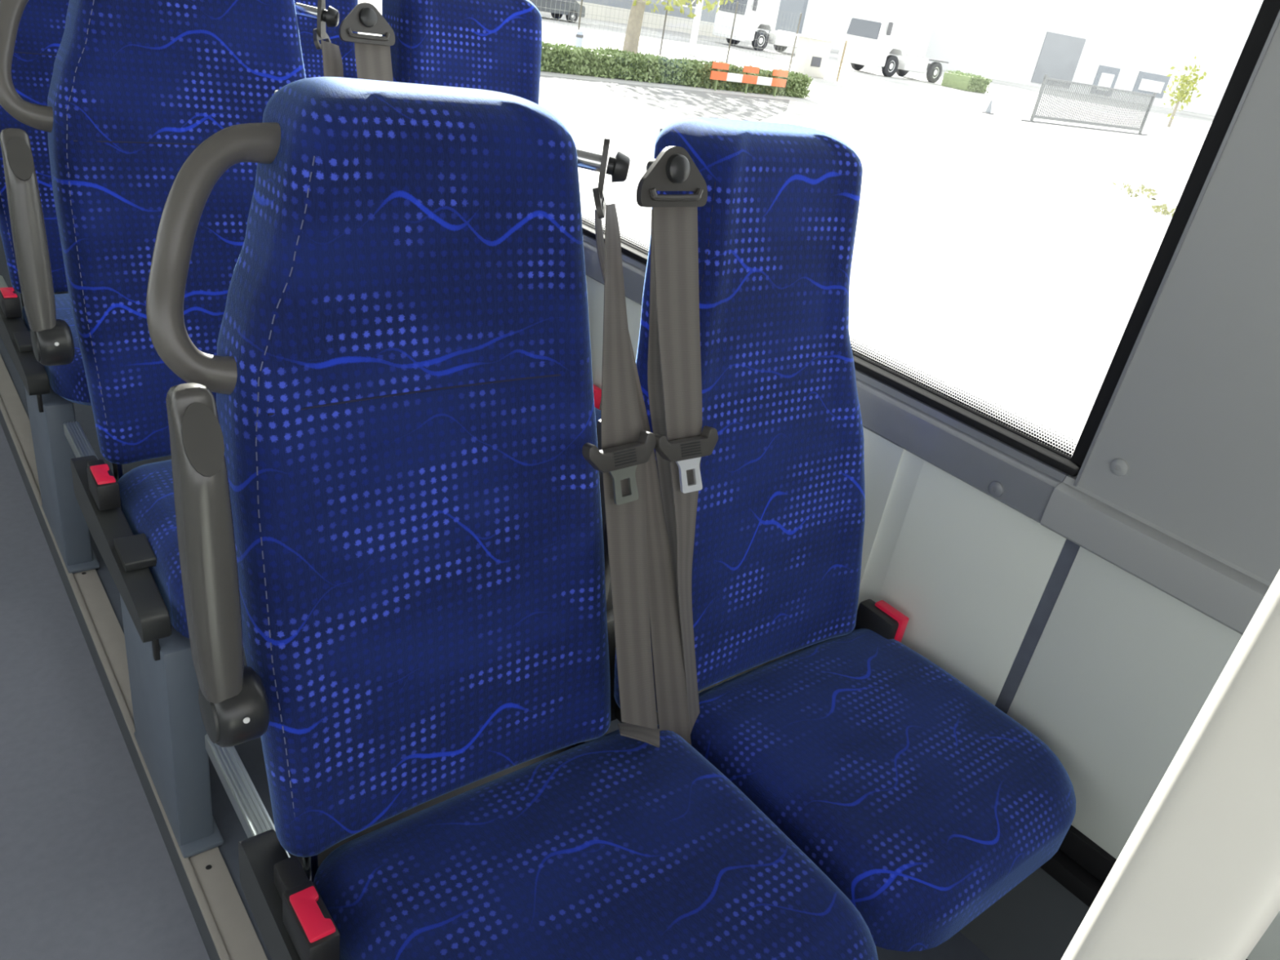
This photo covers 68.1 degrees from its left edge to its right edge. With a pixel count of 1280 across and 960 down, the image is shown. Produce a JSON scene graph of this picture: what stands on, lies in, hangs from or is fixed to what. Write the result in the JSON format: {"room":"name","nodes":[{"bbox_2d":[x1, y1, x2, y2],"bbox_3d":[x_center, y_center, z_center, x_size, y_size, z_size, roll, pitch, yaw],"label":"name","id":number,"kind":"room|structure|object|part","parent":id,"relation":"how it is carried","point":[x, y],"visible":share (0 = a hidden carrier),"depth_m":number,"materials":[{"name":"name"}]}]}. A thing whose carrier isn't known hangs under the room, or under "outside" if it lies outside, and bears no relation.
{"room":"vehicle interior","nodes":[
{"label":"vehicle interior","id":0,"kind":"room"},
{"bbox_2d":[0,422,209,959],"bbox_3d":[-1.786,0.501,1.443,1.670,0.060,6.800,-12,35,-37],"label":"floor","id":1,"kind":"structure","parent":0,"point":[87,872],"depth_m":1.59,"materials":[{"name":"plastic"}]},
{"bbox_2d":[0,233,990,959],"bbox_3d":[-0.737,0.240,2.229,0.998,0.130,6.800,-12,35,-37],"label":"platform","id":2,"kind":"object","parent":1,"relation":"on","point":[958,947],"visible":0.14,"depth_m":1.59,"materials":[{"name":"plastic"}]},
{"bbox_2d":[0,0,99,573],"bbox_3d":[-1.128,-0.529,2.068,0.564,1.232,0.715,-12,35,-37],"label":"seat","id":3,"kind":"object","parent":2,"relation":"on","point":[51,391],"visible":0.26,"depth_m":1.96,"materials":[{"name":"fabric"}]},
{"bbox_3d":[-1.424,-0.399,2.136,0.024,0.024,0.325,-12,35,-37],"label":"rail","id":4,"kind":"part","parent":3,"relation":"part of","materials":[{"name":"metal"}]},
{"bbox_3d":[-1.222,-0.277,1.894,0.040,0.019,0.065,-12,35,-37],"label":"lever","id":5,"kind":"part","parent":3,"relation":"part of","materials":[{"name":"black plastic"}]},
{"bbox_3d":[-1.212,-0.822,2.081,0.423,0.758,0.265,-12,35,-37],"label":"backrest","id":6,"kind":"part","parent":3,"relation":"part of","materials":[{"name":"blue fabric"}]},
{"bbox_3d":[-1.168,-0.153,1.843,0.008,0.045,0.010,-12,35,-37],"label":"lever stem","id":7,"kind":"part","parent":3,"relation":"part of","materials":[{"name":"black plastic"}]},
{"bbox_2d":[22,293,91,405],"bbox_3d":[-1.043,-0.318,2.083,0.485,0.113,0.442,-12,35,-37],"label":"cushion","id":8,"kind":"object","parent":3,"relation":"on","point":[65,384],"depth_m":1.85,"materials":[{"name":"blue fabric"}]},
{"bbox_2d":[0,408,220,959],"bbox_3d":[-1.123,0.300,1.915,0.001,0.069,6.800,-12,35,-37],"label":"trim","id":9,"kind":"structure","parent":2,"relation":"attached to","point":[212,953],"depth_m":1.70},
{"bbox_2d":[0,354,267,959],"bbox_3d":[-1.096,0.262,1.913,0.054,0.008,6.800,-12,35,-37],"label":"trim","id":10,"kind":"structure","parent":2,"relation":"attached to","point":[232,931],"depth_m":1.73,"materials":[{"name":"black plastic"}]},
{"bbox_2d":[0,0,306,857],"bbox_3d":[-0.621,-0.149,1.516,0.564,1.232,0.716,-12,35,-37],"label":"seat","id":11,"kind":"object","parent":2,"relation":"on","point":[136,86],"visible":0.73,"depth_m":1.41,"materials":[{"name":"blue fabric"}]},
{"bbox_3d":[-0.835,-0.610,1.344,0.087,0.223,0.167,25,31,26],"label":"grab handle","id":12,"kind":"part","parent":11,"relation":"part of","materials":[{"name":"grey plastic"}]},
{"bbox_3d":[-0.866,-0.350,1.341,0.040,0.275,0.102,-12,35,-37],"label":"armrest","id":13,"kind":"part","parent":11,"relation":"part of","materials":[{"name":"plastic"}]},
{"bbox_3d":[-0.916,-0.020,1.584,0.024,0.024,0.325,-12,35,-37],"label":"rail","id":14,"kind":"part","parent":11,"relation":"part of","materials":[{"name":"metal"}]},
{"bbox_3d":[-0.715,0.102,1.343,0.040,0.019,0.065,-12,35,-37],"label":"lever","id":15,"kind":"part","parent":11,"relation":"part of","materials":[{"name":"black plastic"}]},
{"bbox_2d":[117,459,189,638],"bbox_3d":[-0.535,0.062,1.532,0.485,0.113,0.442,-12,35,-37],"label":"cushion","id":16,"kind":"object","parent":11,"relation":"on","point":[146,500],"depth_m":1.38,"materials":[{"name":"blue fabric"}]},
{"bbox_3d":[-0.660,0.226,1.292,0.008,0.045,0.010,-12,35,-37],"label":"lever stem","id":17,"kind":"part","parent":11,"relation":"part of","materials":[{"name":"black plastic"}]},
{"bbox_3d":[-0.704,-0.442,1.530,0.423,0.758,0.265,-12,35,-37],"label":"backrest","id":18,"kind":"part","parent":11,"relation":"part of","materials":[{"name":"blue fabric"}]},
{"bbox_2d":[294,0,343,77],"bbox_3d":[-0.503,-0.396,1.626,0.276,0.758,0.157,22,29,22],"label":"belt","id":19,"kind":"object","parent":11,"relation":"attached to","point":[332,62],"visible":0.23,"depth_m":1.53,"materials":[{"name":"fabric"}]},
{"bbox_2d":[293,0,358,78],"bbox_3d":[-0.763,-0.615,2.363,0.518,1.228,0.690,-12,35,-37],"label":"seat","id":20,"kind":"object","parent":2,"relation":"on","point":[312,57],"visible":0.05,"depth_m":2.30,"materials":[{"name":"blue fabric"}]},
{"bbox_2d":[382,0,601,426],"bbox_3d":[-0.256,-0.235,1.811,0.518,1.228,0.690,-12,35,-37],"label":"seat","id":21,"kind":"object","parent":2,"relation":"on","point":[491,45],"visible":0.14,"depth_m":1.68,"materials":[{"name":"blue fabric"}]},
{"bbox_2d":[338,2,395,81],"bbox_3d":[-0.443,-0.390,1.668,0.211,0.794,0.113,20,29,18],"label":"belt","id":22,"kind":"object","parent":21,"relation":"attached to","point":[372,52],"visible":0.29,"depth_m":1.55,"materials":[{"name":"fabric"}]},
{"bbox_3d":[-0.332,-0.522,1.816,0.455,0.754,0.265,-12,35,-37],"label":"backrest","id":23,"kind":"part","parent":21,"relation":"part of","materials":[{"name":"blue fabric"}]},
{"bbox_2d":[595,407,600,426],"bbox_3d":[-0.173,-0.026,1.829,0.440,0.109,0.425,-12,35,-37],"label":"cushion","id":24,"kind":"object","parent":21,"relation":"on","point":[597,412],"depth_m":1.96,"materials":[{"name":"fabric"}]},
{"bbox_2d":[146,76,878,959],"bbox_3d":[-0.125,0.261,0.981,0.564,1.159,0.722,-12,35,-37],"label":"seat","id":25,"kind":"object","parent":2,"relation":"on","point":[387,496],"visible":0.99,"depth_m":0.93,"materials":[{"name":"blue fabric"}]},
{"bbox_3d":[-0.367,0.057,0.800,0.040,0.275,0.102,-12,35,-37],"label":"armrest","id":26,"kind":"part","parent":25,"relation":"part of","materials":[{"name":"plastic"}]},
{"bbox_3d":[-0.340,-0.184,0.814,0.087,0.223,0.167,25,31,26],"label":"grab handle","id":27,"kind":"part","parent":25,"relation":"part of","materials":[{"name":"grey plastic"}]},
{"bbox_3d":[-0.417,0.387,1.043,0.024,0.024,0.325,-12,35,-37],"label":"rail","id":28,"kind":"part","parent":25,"relation":"part of","materials":[{"name":"metal"}]},
{"bbox_3d":[-0.219,-0.017,0.995,0.423,0.715,0.272,-12,35,-37],"label":"backrest","id":29,"kind":"part","parent":25,"relation":"part of","materials":[{"name":"blue fabric"}]},
{"bbox_3d":[-0.213,0.363,1.135,0.405,0.140,0.110,-12,35,-37],"label":"seat frame","id":30,"kind":"part","parent":25,"relation":"part of","materials":[{"name":"black plastic"}]},
{"bbox_2d":[313,724,878,959],"bbox_3d":[-0.037,0.469,0.991,0.485,0.113,0.442,-12,35,-37],"label":"cushion","id":31,"kind":"object","parent":25,"relation":"on","point":[611,846],"depth_m":0.99,"materials":[{"name":"blue fabric"}]},
{"bbox_2d":[576,137,691,747],"bbox_3d":[-0.026,0.028,1.077,0.276,0.758,0.157,22,29,22],"label":"belt","id":32,"kind":"object","parent":25,"relation":"attached to","point":[644,597],"visible":0.99,"depth_m":1.07,"materials":[{"name":"fabric"}]},
{"bbox_3d":[-0.018,0.004,1.019,0.040,0.044,0.013,-12,35,-37],"label":"latch plate","id":33,"kind":"part","parent":32,"relation":"part of","materials":[{"name":"metal"}]},
{"bbox_2d":[595,117,1075,951],"bbox_3d":[0.239,0.178,1.276,0.519,1.149,0.695,-12,35,-37],"label":"seat","id":34,"kind":"object","parent":2,"relation":"on","point":[922,801],"visible":0.74,"depth_m":1.21,"materials":[{"name":"blue fabric"}]},
{"bbox_2d":[635,146,718,733],"bbox_3d":[0.034,0.034,1.119,0.211,0.794,0.113,20,29,18],"label":"belt","id":35,"kind":"object","parent":34,"relation":"attached to","point":[674,385],"visible":0.94,"depth_m":1.05,"materials":[{"name":"fabric"}]},
{"bbox_3d":[0.055,-0.007,1.075,0.042,0.044,0.013,-12,35,-37],"label":"latch plate","id":36,"kind":"part","parent":35,"relation":"part of","materials":[{"name":"silver metal"}]},
{"bbox_3d":[0.170,0.273,1.440,0.420,0.140,0.110,-12,35,-37],"label":"seat frame","id":37,"kind":"part","parent":34,"relation":"part of","materials":[{"name":"black plastic"}]},
{"bbox_3d":[0.141,-0.091,1.274,0.455,0.705,0.270,-12,35,-37],"label":"backrest","id":38,"kind":"part","parent":34,"relation":"part of","materials":[{"name":"blue fabric"}]},
{"bbox_2d":[690,628,1075,951],"bbox_3d":[0.325,0.381,1.289,0.440,0.109,0.425,-12,35,-37],"label":"cushion","id":39,"kind":"object","parent":34,"relation":"on","point":[922,800],"depth_m":1.20,"materials":[{"name":"blue fabric"}]},
{"bbox_2d":[1061,569,1279,959],"bbox_3d":[0.254,0.111,0.381,0.100,2.098,0.100,-12,35,-37],"label":"stanchion post","id":40,"kind":"object","parent":2,"relation":"on","point":[1197,877],"visible":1,"depth_m":0.38,"materials":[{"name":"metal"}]},
{"bbox_2d":[586,275,1279,959],"bbox_3d":[-0.280,-0.195,2.350,0.050,0.805,6.800,-12,35,-37],"label":"wall","id":41,"kind":"structure","parent":0,"point":[1120,670],"depth_m":1.33,"materials":[{"name":"white plastic"}]},
{"bbox_2d":[582,233,1068,523],"bbox_3d":[-0.854,-1.041,2.832,0.057,0.078,4.709,-12,35,-37],"label":"trim","id":42,"kind":"structure","parent":41,"relation":"attached to","point":[1011,476],"depth_m":1.39,"materials":[{"name":"grey plastic"}]},
{"bbox_2d":[857,426,924,609],"bbox_3d":[0.292,0.224,1.683,0.020,0.724,0.266,-12,35,-37],"label":"trim","id":43,"kind":"structure","parent":41,"relation":"attached to","point":[891,472],"depth_m":1.50,"materials":[{"name":"grey plastic"}]},
{"bbox_2d":[995,538,1079,714],"bbox_3d":[0.562,0.246,1.364,0.029,0.410,0.020,-12,35,-37],"label":"trim","id":44,"kind":"structure","parent":41,"relation":"attached to","point":[1068,554],"depth_m":1.33,"materials":[{"name":"grey plastic"}]},
{"bbox_2d":[1040,824,1247,959],"bbox_3d":[1.157,0.933,0.762,0.060,0.075,1.960,-12,35,-37],"label":"trim","id":45,"kind":"structure","parent":41,"relation":"attached to","point":[1079,864],"depth_m":1.32,"materials":[{"name":"black plastic"}]},
{"bbox_2d":[1040,475,1271,635],"bbox_3d":[1.201,0.494,0.600,0.054,0.078,2.090,-12,35,-37],"label":"trim","id":46,"kind":"structure","parent":41,"relation":"attached to","point":[1217,588],"depth_m":1.18,"materials":[{"name":"grey plastic"}]},
{"bbox_2d":[1073,10,1279,582],"bbox_3d":[1.314,-0.073,0.303,0.039,1.254,2.076,-12,35,-37],"label":"panel","id":47,"kind":"object","parent":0,"point":[1186,441],"visible":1,"depth_m":1.10,"materials":[{"name":"grey plastic"}]},
{"bbox_3d":[-1.481,-2.169,3.352,0.033,1.223,2.250,-12,35,-37],"label":"wall","id":48,"kind":"structure","parent":0,"visible":0},
{"bbox_2d":[581,0,1279,476],"bbox_3d":[-0.722,-1.605,2.519,0.036,1.280,4.770,-12,35,-37],"label":"window","id":49,"kind":"structure","parent":48,"relation":"in","point":[1268,11],"depth_m":1.23,"materials":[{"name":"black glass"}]},
{"bbox_3d":[-0.839,-1.076,2.813,0.026,0.012,4.720,-12,35,-37],"label":"sill","id":50,"kind":"part","parent":49,"relation":"part of","materials":[{"name":"black rubber"}]},
{"label":"outside","id":51,"kind":"structure","parent":0,"visible":0},
{"bbox_2d":[357,0,1214,457],"bbox_3d":[40.723,-65.319,144.850,380.000,0.300,320.000,-12,35,-37],"label":"ground","id":52,"kind":"structure","parent":51,"point":[997,255],"depth_m":15.38,"materials":[{"name":"white concrete"}]},
{"bbox_2d":[528,0,585,22],"bbox_3d":[-5.226,-26.030,51.773,4.324,1.416,1.790,-12,35,-37],"label":"car","id":53,"kind":"object","parent":52,"relation":"on","point":[544,3],"visible":0.48,"depth_m":51.68,"materials":[{"name":"paint"}]},
{"bbox_3d":[-4.490,-26.028,51.104,2.552,0.419,0.020,-12,35,-37],"label":"glass","id":54,"kind":"part","parent":53,"relation":"part of","materials":[{"name":"grey glass"}]},
{"bbox_2d":[574,30,583,48],"bbox_3d":[-2.087,-14.974,32.406,0.270,0.750,0.270,-12,35,-37],"label":"bollard","id":55,"kind":"object","parent":52,"relation":"on","point":[580,35],"visible":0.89,"depth_m":32.28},
{"bbox_2d":[543,0,726,39],"bbox_3d":[-2.429,-35.435,66.299,16.400,5.500,10.400,-12,35,-37],"label":"building","id":56,"kind":"structure","parent":52,"relation":"on","point":[614,6],"depth_m":64.53,"materials":[{"name":"white paint"}]},
{"bbox_3d":[3.318,-33.437,65.225,1.760,1.360,0.040,-12,35,-37],"label":"pane","id":57,"kind":"part","parent":56,"relation":"part of","materials":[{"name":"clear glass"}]},
{"bbox_2d":[538,75,789,122],"bbox_3d":[-0.876,-8.671,21.559,19.500,0.006,6.800,-12,35,-37],"label":"pavement","id":58,"kind":"structure","parent":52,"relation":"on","point":[568,98],"depth_m":22.64,"materials":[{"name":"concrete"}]},
{"bbox_2d":[531,0,802,71],"bbox_3d":[-0.189,-18.455,37.851,18.769,2.470,0.069,-12,35,-37],"label":"wire fence","id":59,"kind":"object","parent":52,"relation":"on","point":[581,3],"visible":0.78,"depth_m":39.95,"materials":[{"name":"grey metal"}]},
{"bbox_3d":[-2.259,-17.999,36.260,0.069,2.470,0.069,-12,35,-37],"label":"post","id":60,"kind":"part","parent":59,"relation":"part of","materials":[{"name":"grey metal"}]},
{"bbox_3d":[1.022,-18.722,38.781,0.069,2.470,0.069,-12,35,-37],"label":"post","id":61,"kind":"part","parent":59,"relation":"part of","materials":[{"name":"grey metal"}]},
{"bbox_3d":[3.990,-19.376,41.062,0.069,2.470,0.069,-12,35,-37],"label":"post","id":62,"kind":"part","parent":59,"relation":"part of","materials":[{"name":"grey metal"}]},
{"bbox_3d":[7.114,-20.065,43.463,0.069,2.470,0.069,-12,35,-37],"label":"post","id":63,"kind":"part","parent":59,"relation":"part of","materials":[{"name":"grey metal"}]},
{"bbox_2d":[540,40,813,97],"bbox_3d":[0.308,-12.024,27.620,12.954,0.857,1.223,-12,35,-37],"label":"hedge","id":64,"kind":"object","parent":52,"relation":"on","point":[606,62],"visible":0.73,"depth_m":27.14,"materials":[{"name":"green plant"}]},
{"bbox_2d":[622,0,733,53],"bbox_3d":[1.246,-19.276,34.055,8.710,7.850,5.033,-12,35,-37],"label":"tree","id":65,"kind":"object","parent":52,"relation":"on","point":[631,42],"visible":0.87,"depth_m":34.52,"materials":[{"name":"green plant"}]},
{"bbox_3d":[1.369,-19.960,33.698,8.710,6.288,5.033,-12,35,-37],"label":"crown","id":66,"kind":"part","parent":65,"relation":"part of","materials":[{"name":"green plant"}]},
{"bbox_2d":[687,0,703,55],"bbox_3d":[2.595,-20.839,42.124,0.318,3.620,0.318,-12,35,-37],"label":"concrete post","id":67,"kind":"object","parent":52,"relation":"on","point":[692,51],"visible":0.83,"depth_m":42.37,"materials":[{"name":"white paint"}]},
{"bbox_2d":[710,61,788,96],"bbox_3d":[3.331,-12.271,29.047,3.200,0.800,0.100,-12,35,-37],"label":"barrier","id":68,"kind":"object","parent":52,"relation":"on","point":[717,75],"visible":1,"depth_m":28.93,"materials":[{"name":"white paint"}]},
{"bbox_3d":[2.316,-12.062,28.295,0.060,0.800,0.050,-12,35,-37],"label":"board post","id":69,"kind":"part","parent":68,"relation":"part of","materials":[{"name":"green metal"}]},
{"bbox_3d":[3.316,-12.282,29.063,0.060,0.800,0.050,-12,35,-37],"label":"board post","id":70,"kind":"part","parent":68,"relation":"part of","materials":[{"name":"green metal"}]},
{"bbox_3d":[4.316,-12.503,29.831,0.060,0.800,0.050,-12,35,-37],"label":"board post","id":71,"kind":"part","parent":68,"relation":"part of","materials":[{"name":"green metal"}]},
{"bbox_2d":[711,0,817,52],"bbox_3d":[8.501,-29.430,60.022,7.187,4.170,3.085,-12,35,-37],"label":"truck","id":72,"kind":"object","parent":52,"relation":"on","point":[774,5],"visible":0.67,"depth_m":58.34,"materials":[{"name":"white paint"}]},
{"bbox_2d":[752,0,758,11],"bbox_3d":[6.941,-28.591,57.004,0.136,0.678,0.249,-12,35,-37],"label":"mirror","id":73,"kind":"object","parent":72,"relation":"attached to","point":[754,2],"depth_m":56.98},
{"bbox_3d":[9.173,-28.085,60.344,2.147,0.791,0.734,-12,35,-37],"label":"fuel tank","id":74,"kind":"part","parent":72,"relation":"part of","materials":[{"name":"white metal"}]},
{"bbox_2d":[791,34,835,78],"bbox_3d":[7.745,-19.057,42.681,1.700,1.620,0.900,-12,35,-37],"label":"tall cabinet","id":75,"kind":"object","parent":52,"relation":"on","point":[812,53],"visible":0.91,"depth_m":42.33,"materials":[{"name":"white metal"}]},
{"bbox_3d":[7.900,-18.744,42.486,0.600,0.400,0.035,-12,35,-37],"label":"vent plate","id":76,"kind":"part","parent":75,"relation":"part of","materials":[{"name":"grey metal"}]},
{"bbox_2d":[835,40,847,81],"bbox_3d":[9.069,-18.835,42.605,0.099,1.720,0.099,-12,35,-37],"label":"sign post","id":77,"kind":"object","parent":52,"relation":"on","point":[846,41],"visible":1,"depth_m":42.57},
{"bbox_2d":[755,0,940,57],"bbox_3d":[18.859,-51.751,100.557,48.600,9.500,24.600,-12,35,-37],"label":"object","id":78,"kind":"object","parent":52,"relation":"on","point":[824,19],"visible":0.1,"depth_m":87.59,"materials":[{"name":"white paint"}]},
{"bbox_3d":[13.247,-41.365,84.183,4.000,4.500,0.100,-12,35,-37],"label":"loading door","id":79,"kind":"part","parent":78,"relation":"part of","materials":[{"name":"grey metal"}]},
{"bbox_2d":[837,0,949,83],"bbox_3d":[15.677,-26.333,56.571,7.187,4.170,3.085,-12,35,-37],"label":"truck","id":80,"kind":"object","parent":52,"relation":"on","point":[875,29],"visible":1,"depth_m":54.64,"materials":[{"name":"white paint"}]},
{"bbox_2d":[885,22,893,35],"bbox_3d":[14.117,-25.494,53.552,0.136,0.678,0.249,-12,35,-37],"label":"mirror","id":81,"kind":"object","parent":80,"relation":"attached to","point":[889,25],"depth_m":53.53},
{"bbox_3d":[16.349,-24.988,56.892,2.147,0.791,0.734,-12,35,-37],"label":"fuel tank","id":82,"kind":"part","parent":80,"relation":"part of","materials":[{"name":"white metal"}]},
{"bbox_2d":[941,69,992,93],"bbox_3d":[19.489,-23.838,56.640,2.332,1.042,2.190,-12,35,-37],"label":"hedge","id":83,"kind":"object","parent":52,"relation":"on","point":[959,80],"visible":1,"depth_m":56.04,"materials":[{"name":"green plant"}]},
{"bbox_2d":[981,100,994,114],"bbox_3d":[14.663,-15.654,39.736,0.400,0.540,0.400,-12,35,-37],"label":"traffic cone","id":84,"kind":"object","parent":52,"relation":"on","point":[988,108],"visible":1,"depth_m":39.70,"materials":[{"name":"white plastic"}]},
{"bbox_2d":[924,0,1246,115],"bbox_3d":[47.148,-41.733,93.667,39.865,7.200,18.233,-12,35,-37],"label":"building","id":85,"kind":"structure","parent":52,"relation":"on","point":[1022,42],"depth_m":88.36,"materials":[{"name":"white paint"}]},
{"bbox_3d":[38.942,-39.036,88.175,4.600,4.300,0.120,-1,29,-21],"label":"roller door","id":86,"kind":"part","parent":85,"relation":"part of","materials":[{"name":"grey metal"}]},
{"bbox_3d":[44.657,-38.177,90.916,1.600,1.500,0.060,-1,29,-21],"label":"pane","id":87,"kind":"part","parent":85,"relation":"part of","materials":[{"name":"white glass"}]},
{"bbox_3d":[50.112,-38.611,92.869,3.000,1.000,0.060,-1,29,-21],"label":"pane","id":88,"kind":"part","parent":85,"relation":"part of","materials":[{"name":"white glass"}]},
{"bbox_2d":[1020,74,1156,135],"bbox_3d":[19.912,-16.309,41.374,9.629,1.850,0.100,-9,33,-33],"label":"fence","id":89,"kind":"object","parent":52,"relation":"on","point":[1046,78],"visible":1,"depth_m":41.26,"materials":[{"name":"grey metal"}]},
{"bbox_3d":[16.462,-15.751,39.110,0.100,1.850,0.100,-9,33,-33],"label":"post","id":90,"kind":"part","parent":89,"relation":"part of","materials":[{"name":"grey metal"}]},
{"bbox_3d":[19.770,-15.521,41.785,9.629,0.050,0.100,-9,33,-33],"label":"guide rail","id":91,"kind":"part","parent":89,"relation":"part of","materials":[{"name":"grey metal"}]},
{"bbox_3d":[19.796,-15.696,41.703,8.429,0.120,0.080,-9,33,-33],"label":"rail","id":92,"kind":"part","parent":89,"relation":"part of","materials":[{"name":"grey metal"}]},
{"bbox_3d":[20.030,-16.992,41.027,8.429,0.080,0.080,-9,33,-33],"label":"rail","id":93,"kind":"part","parent":89,"relation":"part of","materials":[{"name":"grey metal"}]},
{"bbox_3d":[23.363,-16.867,43.638,0.100,1.850,0.100,-9,33,-33],"label":"post","id":94,"kind":"part","parent":89,"relation":"part of","materials":[{"name":"grey metal"}]},
{"bbox_2d":[1111,181,1158,199],"bbox_3d":[11.260,-6.566,21.462,0.949,0.356,1.048,-12,35,-37],"label":"weed","id":95,"kind":"object","parent":52,"relation":"on","point":[1129,190],"visible":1,"depth_m":21.34,"materials":[{"name":"green plant"}]},
{"bbox_2d":[1151,203,1177,217],"bbox_3d":[10.831,-5.467,19.315,0.760,0.260,0.777,-12,35,-37],"label":"weed","id":96,"kind":"object","parent":52,"relation":"on","point":[1164,207],"visible":0.65,"depth_m":19.33,"materials":[{"name":"green plant"}]},
{"bbox_2d":[1163,56,1206,127],"bbox_3d":[31.796,-22.713,55.505,2.161,3.911,2.191,-12,35,-37],"label":"tree","id":97,"kind":"object","parent":52,"relation":"on","point":[1181,94],"visible":1,"depth_m":55.33,"materials":[{"name":"green plant"}]}
]}

